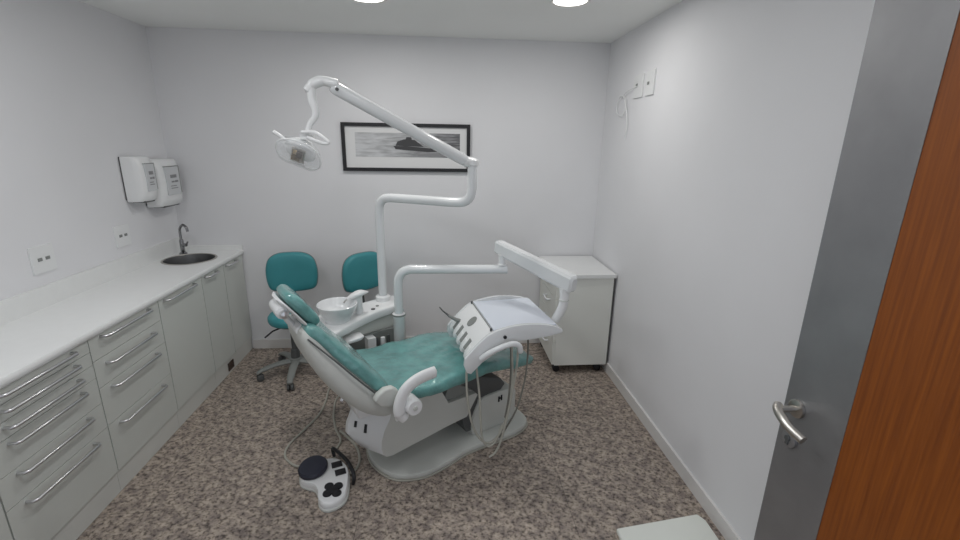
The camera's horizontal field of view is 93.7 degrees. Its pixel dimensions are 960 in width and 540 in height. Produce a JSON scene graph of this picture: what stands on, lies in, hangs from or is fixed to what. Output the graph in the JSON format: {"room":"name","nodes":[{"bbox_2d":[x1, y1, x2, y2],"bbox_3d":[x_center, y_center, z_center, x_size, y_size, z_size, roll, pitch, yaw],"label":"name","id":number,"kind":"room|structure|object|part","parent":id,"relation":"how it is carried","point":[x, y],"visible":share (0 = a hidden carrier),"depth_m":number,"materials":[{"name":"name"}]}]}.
{"room":"dental clinic","nodes":[
{"label":"dental clinic","id":0,"kind":"room"},
{"bbox_2d":[0,0,178,300],"bbox_3d":[-2.240,-0.032,1.734,0.120,2.423,3.507,0,16,-5],"label":"wall","id":1,"kind":"structure","parent":0,"point":[78,95],"depth_m":2.46,"materials":[{"name":"paint"}]},
{"bbox_2d":[27,243,57,274],"bbox_3d":[-2.219,-0.057,2.285,0.011,0.136,0.138,0,16,-5],"label":"wall outlet","id":2,"kind":"object","parent":1,"relation":"attached to","point":[42,258],"visible":1,"depth_m":2.28,"materials":[{"name":"white plastic"}]},
{"bbox_2d":[113,224,131,247],"bbox_3d":[-2.267,-0.218,2.855,0.011,0.133,0.130,0,16,-5],"label":"wall outlet","id":3,"kind":"object","parent":1,"relation":"attached to","point":[121,232],"visible":1,"depth_m":2.85,"materials":[{"name":"white plastic"}]},
{"bbox_2d":[118,156,157,202],"bbox_3d":[-2.214,-0.593,2.942,0.136,0.291,0.167,0,16,-5],"label":"wall dispenser","id":4,"kind":"object","parent":1,"relation":"attached to","point":[138,174],"visible":1,"depth_m":2.88,"materials":[{"name":"grey plastic"}]},
{"bbox_3d":[-2.275,-0.599,2.932,0.013,0.271,0.150,0,16,-5],"label":"plate","id":5,"kind":"part","parent":4,"relation":"part of","materials":[{"name":"grey plastic"}]},
{"bbox_2d":[146,158,182,207],"bbox_3d":[-2.234,-0.619,3.186,0.136,0.326,0.281,0,16,-5],"label":"wall dispenser","id":6,"kind":"object","parent":1,"relation":"attached to","point":[169,192],"visible":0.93,"depth_m":3.12,"materials":[{"name":"grey plastic"}]},
{"bbox_2d":[145,26,610,347],"bbox_3d":[-0.687,-0.535,3.614,3.532,2.423,0.120,0,16,-5],"label":"wall","id":7,"kind":"structure","parent":0,"point":[534,110],"depth_m":3.45,"materials":[{"name":"paint"}]},
{"bbox_2d":[253,336,539,348],"bbox_3d":[-0.485,0.610,3.885,2.833,0.078,0.013,0,16,-5],"label":"baseboard","id":8,"kind":"structure","parent":7,"relation":"attached to","point":[257,343],"depth_m":3.78,"materials":[{"name":"white"}]},
{"bbox_2d":[340,122,469,171],"bbox_3d":[-0.559,-0.933,3.435,0.967,0.354,0.024,0,16,-5],"label":"framed picture","id":9,"kind":"object","parent":7,"relation":"attached to","point":[365,146],"visible":0.84,"depth_m":3.43,"materials":[{"name":"black plastic"}]},
{"bbox_2d":[355,132,459,157],"bbox_3d":[-0.548,-0.952,3.431,0.790,0.178,0.002,0,16,-5],"label":"print","id":10,"kind":"object","parent":9,"relation":"attached to","point":[367,144],"depth_m":3.43,"materials":[{"name":"grey paper"}]},
{"bbox_2d":[79,0,682,42],"bbox_3d":[-0.521,-1.260,1.543,3.532,0.100,3.727,0,16,-5],"label":"ceiling","id":11,"kind":"structure","parent":0,"point":[597,21],"depth_m":2.74,"materials":[{"name":"paint"}]},
{"bbox_2d":[352,0,386,3],"bbox_3d":[-0.596,-1.437,2.371,0.212,0.009,0.212,0,16,-5],"label":"recessed light","id":12,"kind":"object","parent":11,"relation":"in","point":[359,1],"visible":1,"depth_m":2.44,"materials":[{"name":"white"}]},
{"bbox_2d":[357,0,382,1],"bbox_3d":[-0.596,-1.438,2.371,0.178,0.008,0.178,0,16,-5],"label":"diffuser","id":13,"kind":"object","parent":12,"relation":"attached to","point":[357,0],"depth_m":2.43,"materials":[{"name":"white plastic"}]},
{"bbox_2d":[550,0,590,7],"bbox_3d":[0.477,-1.421,2.378,0.212,0.009,0.212,0,16,-5],"label":"recessed light","id":14,"kind":"object","parent":11,"relation":"in","point":[559,3],"visible":1,"depth_m":2.41,"materials":[{"name":"white"}]},
{"bbox_2d":[553,0,586,5],"bbox_3d":[0.477,-1.422,2.378,0.178,0.008,0.178,0,16,-5],"label":"diffuser","id":15,"kind":"object","parent":14,"relation":"attached to","point":[555,2],"depth_m":2.40,"materials":[{"name":"white plastic"}]},
{"bbox_2d":[76,343,724,539],"bbox_3d":[-0.496,1.385,1.458,3.532,0.100,5.327,0,16,-5],"label":"floor","id":16,"kind":"structure","parent":0,"point":[584,465],"depth_m":2.34,"materials":[{"name":"carpet"}]},
{"bbox_2d":[0,502,12,539],"bbox_3d":[-1.897,0.916,1.352,0.483,0.813,0.521,0,16,-5],"label":"base cabinet","id":17,"kind":"object","parent":16,"relation":"on","point":[5,534],"visible":1,"depth_m":1.62,"materials":[{"name":"white laminate"}]},
{"bbox_2d":[0,341,120,539],"bbox_3d":[-1.939,0.775,1.853,0.483,0.813,0.519,0,16,-5],"label":"base cabinet","id":18,"kind":"object","parent":16,"relation":"on","point":[58,467],"visible":1,"depth_m":1.84,"materials":[{"name":"white"}]},
{"bbox_3d":[-1.712,0.401,1.756,0.040,0.013,0.358,0,16,-5],"label":"handle","id":19,"kind":"part","parent":18,"relation":"part of","materials":[{"name":"silver metal"}]},
{"bbox_3d":[-1.713,0.461,1.773,0.040,0.013,0.358,0,16,-5],"label":"handle","id":20,"kind":"part","parent":18,"relation":"part of","materials":[{"name":"silver metal"}]},
{"bbox_3d":[-1.714,0.525,1.791,0.040,0.013,0.358,0,16,-5],"label":"handle","id":21,"kind":"part","parent":18,"relation":"part of","materials":[{"name":"silver metal"}]},
{"bbox_3d":[-1.743,0.412,1.766,0.020,0.059,0.515,0,16,-5],"label":"drawer","id":22,"kind":"part","parent":18,"relation":"part of","materials":[{"name":"laminate"}]},
{"bbox_3d":[-1.744,0.471,1.783,0.020,0.061,0.515,0,16,-5],"label":"drawer","id":23,"kind":"part","parent":18,"relation":"part of","materials":[{"name":"laminate"}]},
{"bbox_3d":[-1.715,0.588,1.809,0.040,0.013,0.358,0,16,-5],"label":"handle","id":24,"kind":"part","parent":18,"relation":"part of","materials":[{"name":"silver metal"}]},
{"bbox_3d":[-1.745,0.533,1.800,0.020,0.063,0.515,0,16,-5],"label":"drawer","id":25,"kind":"part","parent":18,"relation":"part of","materials":[{"name":"laminate"}]},
{"bbox_3d":[-1.747,0.626,1.827,0.020,0.126,0.515,0,16,-5],"label":"drawer","id":26,"kind":"part","parent":18,"relation":"part of","materials":[{"name":"laminate"}]},
{"bbox_3d":[-1.749,0.750,1.861,0.020,0.127,0.515,0,16,-5],"label":"drawer","id":27,"kind":"part","parent":18,"relation":"part of","materials":[{"name":"laminate"}]},
{"bbox_3d":[-1.717,0.711,1.843,0.040,0.013,0.358,0,16,-5],"label":"handle","id":28,"kind":"part","parent":18,"relation":"part of","materials":[{"name":"silver metal"}]},
{"bbox_3d":[-1.752,0.932,1.913,0.020,0.248,0.515,0,16,-5],"label":"drawer","id":29,"kind":"part","parent":18,"relation":"part of","materials":[{"name":"laminate"}]},
{"bbox_3d":[-1.719,0.835,1.878,0.040,0.013,0.358,0,16,-5],"label":"handle","id":30,"kind":"part","parent":18,"relation":"part of","materials":[{"name":"silver metal"}]},
{"bbox_2d":[87,302,179,490],"bbox_3d":[-1.981,0.634,2.351,0.483,0.813,0.516,0,16,-5],"label":"base cabinet","id":31,"kind":"object","parent":16,"relation":"on","point":[130,363],"visible":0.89,"depth_m":2.32,"materials":[{"name":"white"}]},
{"bbox_3d":[-1.786,0.296,2.272,0.020,0.112,0.512,0,16,-5],"label":"drawer","id":32,"kind":"part","parent":31,"relation":"part of","materials":[{"name":"laminate"}]},
{"bbox_3d":[-1.753,0.260,2.251,0.040,0.013,0.358,0,16,-5],"label":"handle","id":33,"kind":"part","parent":31,"relation":"part of","materials":[{"name":"silver metal"}]},
{"bbox_3d":[-1.788,0.416,2.305,0.020,0.132,0.512,0,16,-5],"label":"drawer","id":34,"kind":"part","parent":31,"relation":"part of","materials":[{"name":"laminate"}]},
{"bbox_3d":[-1.756,0.389,2.287,0.040,0.013,0.358,0,16,-5],"label":"handle","id":35,"kind":"part","parent":31,"relation":"part of","materials":[{"name":"silver metal"}]},
{"bbox_3d":[-1.790,0.575,2.350,0.020,0.194,0.512,0,16,-5],"label":"drawer","id":36,"kind":"part","parent":31,"relation":"part of","materials":[{"name":"laminate"}]},
{"bbox_3d":[-1.758,0.508,2.320,0.040,0.013,0.358,0,16,-5],"label":"handle","id":37,"kind":"part","parent":31,"relation":"part of","materials":[{"name":"silver metal"}]},
{"bbox_3d":[-1.794,0.790,2.411,0.020,0.250,0.512,0,16,-5],"label":"drawer","id":38,"kind":"part","parent":31,"relation":"part of","materials":[{"name":"laminate"}]},
{"bbox_3d":[-1.761,0.697,2.374,0.040,0.013,0.358,0,16,-5],"label":"handle","id":39,"kind":"part","parent":31,"relation":"part of","materials":[{"name":"silver metal"}]},
{"bbox_2d":[157,277,216,426],"bbox_3d":[-2.021,0.500,2.825,0.483,0.813,0.468,0,16,-5],"label":"base cabinet","id":40,"kind":"object","parent":16,"relation":"on","point":[183,316],"visible":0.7,"depth_m":2.81,"materials":[{"name":"white laminate"}]},
{"bbox_3d":[-1.792,0.131,2.708,0.040,0.013,0.324,0,16,-5],"label":"handle","id":41,"kind":"part","parent":40,"relation":"part of","materials":[{"name":"silver metal"}]},
{"bbox_2d":[201,255,252,385],"bbox_3d":[-2.066,0.351,3.351,0.483,0.813,0.626,0,16,-5],"label":"base cabinet","id":42,"kind":"object","parent":16,"relation":"on","point":[224,287],"visible":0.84,"depth_m":3.32,"materials":[{"name":"white laminate"}]},
{"bbox_2d":[0,237,243,388],"bbox_3d":[-1.964,0.253,1.942,0.460,0.139,3.306,0,16,-5],"label":"countertop","id":43,"kind":"structure","parent":42,"relation":"on","point":[38,325],"depth_m":2.31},
{"bbox_2d":[178,224,188,254],"bbox_3d":[-2.206,-0.229,3.344,0.105,0.230,0.052,9,18,27],"label":"faucet","id":44,"kind":"object","parent":43,"relation":"on","point":[183,245],"visible":1,"depth_m":3.35,"materials":[{"name":"silver metal"}]},
{"bbox_3d":[-2.195,-0.277,3.333,0.090,0.131,0.019,5,16,14],"label":"spout","id":45,"kind":"part","parent":44,"relation":"part of","materials":[{"name":"silver metal"}]},
{"bbox_2d":[160,253,217,264],"bbox_3d":[-2.093,-0.019,3.261,0.350,0.132,0.350,0,16,-5],"label":"sink","id":46,"kind":"object","parent":43,"relation":"in","point":[193,258],"visible":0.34,"depth_m":3.36,"materials":[{"name":"grey metal"}]},
{"bbox_3d":[-1.822,0.029,3.068,0.040,0.013,0.159,0,16,-5],"label":"handle","id":47,"kind":"part","parent":42,"relation":"part of","materials":[{"name":"silver metal"}]},
{"bbox_3d":[-1.862,0.337,3.199,0.020,0.694,0.305,0,16,-5],"label":"door","id":48,"kind":"part","parent":42,"relation":"part of","materials":[{"name":"laminate"}]},
{"bbox_2d":[228,359,233,370],"bbox_3d":[-1.871,0.715,3.383,0.006,0.060,0.085,0,16,-5],"label":"outlet","id":49,"kind":"object","parent":42,"relation":"attached to","point":[231,363],"visible":1,"depth_m":3.38,"materials":[{"name":"brown plastic"}]},
{"bbox_3d":[-1.847,-0.053,3.361,0.040,0.013,0.159,0,16,-5],"label":"handle","id":50,"kind":"part","parent":42,"relation":"part of","materials":[{"name":"silver metal"}]},
{"bbox_3d":[-1.887,0.252,3.500,0.020,0.694,0.311,0,16,-5],"label":"door","id":51,"kind":"part","parent":42,"relation":"part of","materials":[{"name":"laminate"}]},
{"bbox_2d":[256,251,317,390],"bbox_3d":[-1.373,0.350,3.272,0.532,0.882,0.562,-3,16,-14],"label":"stool","id":52,"kind":"object","parent":16,"relation":"on","point":[297,270],"visible":0.61,"depth_m":3.35,"materials":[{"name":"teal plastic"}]},
{"bbox_3d":[-1.495,0.707,3.300,0.267,0.071,0.058,-8,18,-29],"label":"leg","id":53,"kind":"part","parent":52,"relation":"part of","materials":[{"name":"grey plastic"}]},
{"bbox_3d":[-1.369,0.338,3.269,0.319,0.075,0.326,-3,16,-14],"label":"seat","id":54,"kind":"part","parent":52,"relation":"part of","materials":[{"name":"teal leather"}]},
{"bbox_3d":[-1.478,0.662,3.459,0.270,0.071,0.057,15,21,41],"label":"leg","id":55,"kind":"part","parent":52,"relation":"part of","materials":[{"name":"grey plastic"}]},
{"bbox_3d":[-1.418,0.019,3.392,0.364,0.305,0.044,-3,16,-14],"label":"backrest","id":56,"kind":"part","parent":52,"relation":"part of","materials":[{"name":"teal leather"}]},
{"bbox_3d":[-1.346,0.728,3.234,0.057,0.071,0.272,-2,16,-12],"label":"leg","id":57,"kind":"part","parent":52,"relation":"part of","materials":[{"name":"grey plastic"}]},
{"bbox_3d":[-1.236,0.697,3.352,0.267,0.071,0.058,3,16,6],"label":"leg","id":58,"kind":"part","parent":52,"relation":"part of","materials":[{"name":"grey plastic"}]},
{"bbox_2d":[284,388,360,512],"bbox_3d":[-0.886,0.938,2.686,0.452,0.085,1.233,0,16,-5],"label":"foot pedal","id":59,"kind":"object","parent":16,"relation":"on","point":[329,479],"visible":0.84,"depth_m":2.28,"materials":[{"name":"grey plastic"}]},
{"bbox_3d":[-0.772,1.083,2.298,0.380,0.015,0.228,16,21,42],"label":"foot plate","id":60,"kind":"part","parent":59,"relation":"part of","materials":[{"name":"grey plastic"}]},
{"bbox_2d":[316,290,405,408],"bbox_3d":[-0.729,0.522,2.775,0.583,0.838,0.329,-10,19,-34],"label":"dental spittoon unit","id":61,"kind":"object","parent":16,"relation":"on","point":[373,323],"visible":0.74,"depth_m":2.69,"materials":[{"name":"white plastic"}]},
{"bbox_2d":[316,297,356,325],"bbox_3d":[-0.824,0.254,2.606,0.228,0.130,0.228,0,16,-5],"label":"basin","id":62,"kind":"object","parent":61,"relation":"in","point":[335,311],"depth_m":2.58,"materials":[{"name":"white ceramic"}]},
{"bbox_2d":[343,332,363,343],"bbox_3d":[-0.734,0.394,2.605,0.111,0.031,0.090,-10,19,-34],"label":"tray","id":63,"kind":"object","parent":61,"relation":"on","point":[352,337],"depth_m":2.59,"materials":[{"name":"white plastic"}]},
{"bbox_2d":[343,290,367,314],"bbox_3d":[-0.735,0.199,2.678,0.142,0.165,0.069,0,16,-5],"label":"faucet","id":64,"kind":"object","parent":61,"relation":"on","point":[349,301],"depth_m":2.67,"materials":[{"name":"white plastic"}]},
{"bbox_2d":[272,76,478,295],"bbox_3d":[-0.471,-0.309,2.296,0.679,1.221,0.778,8,17,24],"label":"light","id":65,"kind":"object","parent":61,"relation":"on","point":[300,149],"visible":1,"depth_m":2.21,"materials":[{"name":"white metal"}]},
{"bbox_3d":[-0.839,-0.511,2.045,0.043,0.037,0.021,-2,16,-12],"label":"bulb plate","id":66,"kind":"part","parent":65,"relation":"part of","materials":[{"name":"gold metal"}]},
{"bbox_3d":[-0.371,-0.705,2.218,0.692,0.372,0.062,-7,17,-25],"label":"spring arm","id":67,"kind":"part","parent":65,"relation":"part of","materials":[{"name":"white metal"}]},
{"bbox_3d":[-0.332,-0.204,2.651,0.670,0.831,0.056,8,17,22],"label":"post","id":68,"kind":"part","parent":65,"relation":"part of","materials":[{"name":"white metal"}]},
{"bbox_2d":[376,293,389,301],"bbox_3d":[-0.622,0.179,2.888,0.092,0.043,0.092,-10,19,-34],"label":"socket","id":69,"kind":"object","parent":61,"relation":"attached to","point":[386,298],"depth_m":2.85,"materials":[{"name":"white plastic"}]},
{"bbox_2d":[392,311,405,340],"bbox_3d":[-0.496,0.446,2.789,0.080,0.387,0.080,-10,19,-34],"label":"socket","id":70,"kind":"object","parent":61,"relation":"attached to","point":[398,319],"depth_m":2.73,"materials":[{"name":"white plastic"}]},
{"bbox_2d":[342,251,403,310],"bbox_3d":[-0.746,0.328,3.412,0.557,0.869,0.537,15,21,41],"label":"stool","id":71,"kind":"object","parent":16,"relation":"on","point":[359,270],"visible":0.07,"depth_m":3.43,"materials":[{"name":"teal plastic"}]},
{"bbox_3d":[-0.890,0.016,3.475,0.044,0.300,0.368,15,21,41],"label":"backrest","id":72,"kind":"part","parent":71,"relation":"part of","materials":[{"name":"teal leather"}]},
{"bbox_2d":[269,284,532,481],"bbox_3d":[-0.313,0.510,2.426,1.394,1.064,0.660,-10,19,-34],"label":"dental chair","id":73,"kind":"object","parent":16,"relation":"on","point":[406,398],"visible":0.92,"depth_m":2.33,"materials":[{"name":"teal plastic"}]},
{"bbox_3d":[-0.824,0.187,1.890,0.032,0.031,0.042,-10,19,-34],"label":"joint knob","id":74,"kind":"part","parent":73,"relation":"part of","materials":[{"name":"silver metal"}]},
{"bbox_3d":[-0.836,0.184,1.993,0.129,0.169,0.214,-10,19,-34],"label":"headrest plate","id":75,"kind":"part","parent":73,"relation":"part of","materials":[{"name":"white plastic"}]},
{"bbox_3d":[-0.690,0.365,2.156,0.334,0.374,0.527,-10,19,-34],"label":"backrest","id":76,"kind":"part","parent":73,"relation":"part of","materials":[{"name":"teal leather"}]},
{"bbox_3d":[-0.297,0.578,2.082,0.229,0.234,0.037,-10,19,-34],"label":"armrest","id":77,"kind":"part","parent":73,"relation":"part of","materials":[{"name":"white plastic"}]},
{"bbox_3d":[-0.188,0.514,2.574,1.025,0.187,0.578,-10,19,-34],"label":"seat","id":78,"kind":"part","parent":73,"relation":"part of","materials":[{"name":"teal leather"}]},
{"bbox_3d":[-0.191,0.963,2.704,0.969,0.032,0.507,-10,19,-34],"label":"plate","id":79,"kind":"part","parent":73,"relation":"part of","materials":[{"name":"grey plastic"}]},
{"bbox_2d":[393,240,577,457],"bbox_3d":[0.017,0.386,2.606,0.656,1.033,0.939,-11,20,-37],"label":"dental delivery unit","id":80,"kind":"object","parent":73,"relation":"attached to","point":[484,327],"visible":1,"depth_m":2.37,"materials":[{"name":"white plastic"}]},
{"bbox_3d":[0.106,0.397,2.201,0.223,0.100,0.042,-2,16,-10],"label":"pull handle","id":81,"kind":"part","parent":80,"relation":"part of","materials":[{"name":"white plastic"}]},
{"bbox_2d":[453,301,561,353],"bbox_3d":[0.126,0.312,2.462,0.566,0.177,0.504,0,16,-5],"label":"tray","id":82,"kind":"object","parent":80,"relation":"on","point":[479,327],"depth_m":2.34,"materials":[{"name":"grey plastic"}]},
{"bbox_2d":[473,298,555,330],"bbox_3d":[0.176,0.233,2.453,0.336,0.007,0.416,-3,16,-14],"label":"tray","id":83,"kind":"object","parent":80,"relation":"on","point":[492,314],"depth_m":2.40,"materials":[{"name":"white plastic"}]},
{"bbox_3d":[0.291,-0.032,2.504,0.060,0.165,0.629,-11,19,-36],"label":"parallel arm","id":84,"kind":"part","parent":80,"relation":"part of","materials":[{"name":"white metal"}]},
{"bbox_3d":[0.425,0.183,2.360,0.091,0.195,0.059,11,19,33],"label":"drop post","id":85,"kind":"part","parent":80,"relation":"part of","materials":[{"name":"white plastic"}]},
{"bbox_2d":[539,256,616,371],"bbox_3d":[0.724,0.340,3.602,0.466,0.790,0.566,0,16,-5],"label":"base cabinet","id":86,"kind":"object","parent":16,"relation":"on","point":[585,323],"visible":0.87,"depth_m":3.37,"materials":[{"name":"white laminate"}]},
{"bbox_3d":[0.533,0.558,3.648,0.018,0.182,0.528,0,16,-5],"label":"drawer","id":87,"kind":"part","parent":86,"relation":"part of","materials":[{"name":"white laminate"}]},
{"bbox_3d":[0.536,0.378,3.598,0.018,0.184,0.528,0,16,-5],"label":"drawer","id":88,"kind":"part","parent":86,"relation":"part of","materials":[{"name":"white laminate"}]},
{"bbox_3d":[0.538,0.215,3.552,0.018,0.148,0.528,0,16,-5],"label":"drawer","id":89,"kind":"part","parent":86,"relation":"part of","materials":[{"name":"white laminate"}]},
{"bbox_3d":[0.541,0.069,3.511,0.018,0.148,0.528,0,16,-5],"label":"drawer","id":90,"kind":"part","parent":86,"relation":"part of","materials":[{"name":"white laminate"}]},
{"bbox_2d":[617,515,718,539],"bbox_3d":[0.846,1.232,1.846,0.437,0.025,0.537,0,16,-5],"label":"table","id":91,"kind":"object","parent":16,"relation":"on","point":[693,527],"visible":1,"depth_m":2.02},
{"bbox_2d":[592,0,874,539],"bbox_3d":[1.160,-0.055,2.015,0.120,2.423,3.507,0,16,-5],"label":"wall","id":92,"kind":"structure","parent":0,"point":[713,201],"depth_m":2.04,"materials":[{"name":"paint"}]},
{"bbox_2d":[616,86,637,137],"bbox_3d":[0.988,-1.069,3.083,0.017,0.324,0.334,0,16,-5],"label":"cable","id":93,"kind":"object","parent":92,"relation":"attached to","point":[623,96],"visible":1,"depth_m":3.06,"materials":[{"name":"white plastic"}]},
{"bbox_2d":[633,73,644,98],"bbox_3d":[1.015,-1.176,2.881,0.011,0.137,0.140,0,16,-5],"label":"wall outlet","id":94,"kind":"object","parent":92,"relation":"attached to","point":[639,79],"visible":0.96,"depth_m":2.87,"materials":[{"name":"white plastic"}]},
{"bbox_2d":[644,69,656,95],"bbox_3d":[1.028,-1.131,2.719,0.011,0.140,0.113,0,16,-5],"label":"wall outlet","id":95,"kind":"object","parent":92,"relation":"attached to","point":[651,75],"visible":1,"depth_m":2.71,"materials":[{"name":"white plastic"}]},
{"bbox_2d":[600,362,741,539],"bbox_3d":[1.070,1.055,2.394,0.013,0.078,3.367,0,16,-5],"label":"baseboard","id":96,"kind":"structure","parent":92,"relation":"attached to","point":[727,531],"depth_m":2.42,"materials":[{"name":"white"}]},
{"bbox_3d":[-0.404,0.414,0.255,3.292,2.423,0.130,0,16,-5],"label":"wall","id":97,"kind":"structure","parent":0,"visible":0},
{"bbox_2d":[754,0,959,539],"bbox_3d":[0.899,0.420,0.894,0.118,2.092,0.818,0,16,-5],"label":"door","id":98,"kind":"structure","parent":97,"relation":"in","point":[867,447],"depth_m":1.00,"materials":[{"name":"orange wood"}]},
{"bbox_3d":[0.852,0.411,1.221,0.078,0.059,0.123,0,16,-5],"label":"lever handle","id":99,"kind":"part","parent":98,"relation":"part of","materials":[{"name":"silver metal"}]},
{"bbox_3d":[0.947,0.446,0.805,0.034,2.092,0.625,0,16,-5],"label":"wood panel","id":100,"kind":"part","parent":98,"relation":"part of","materials":[{"name":"brown wood"}]}
]}

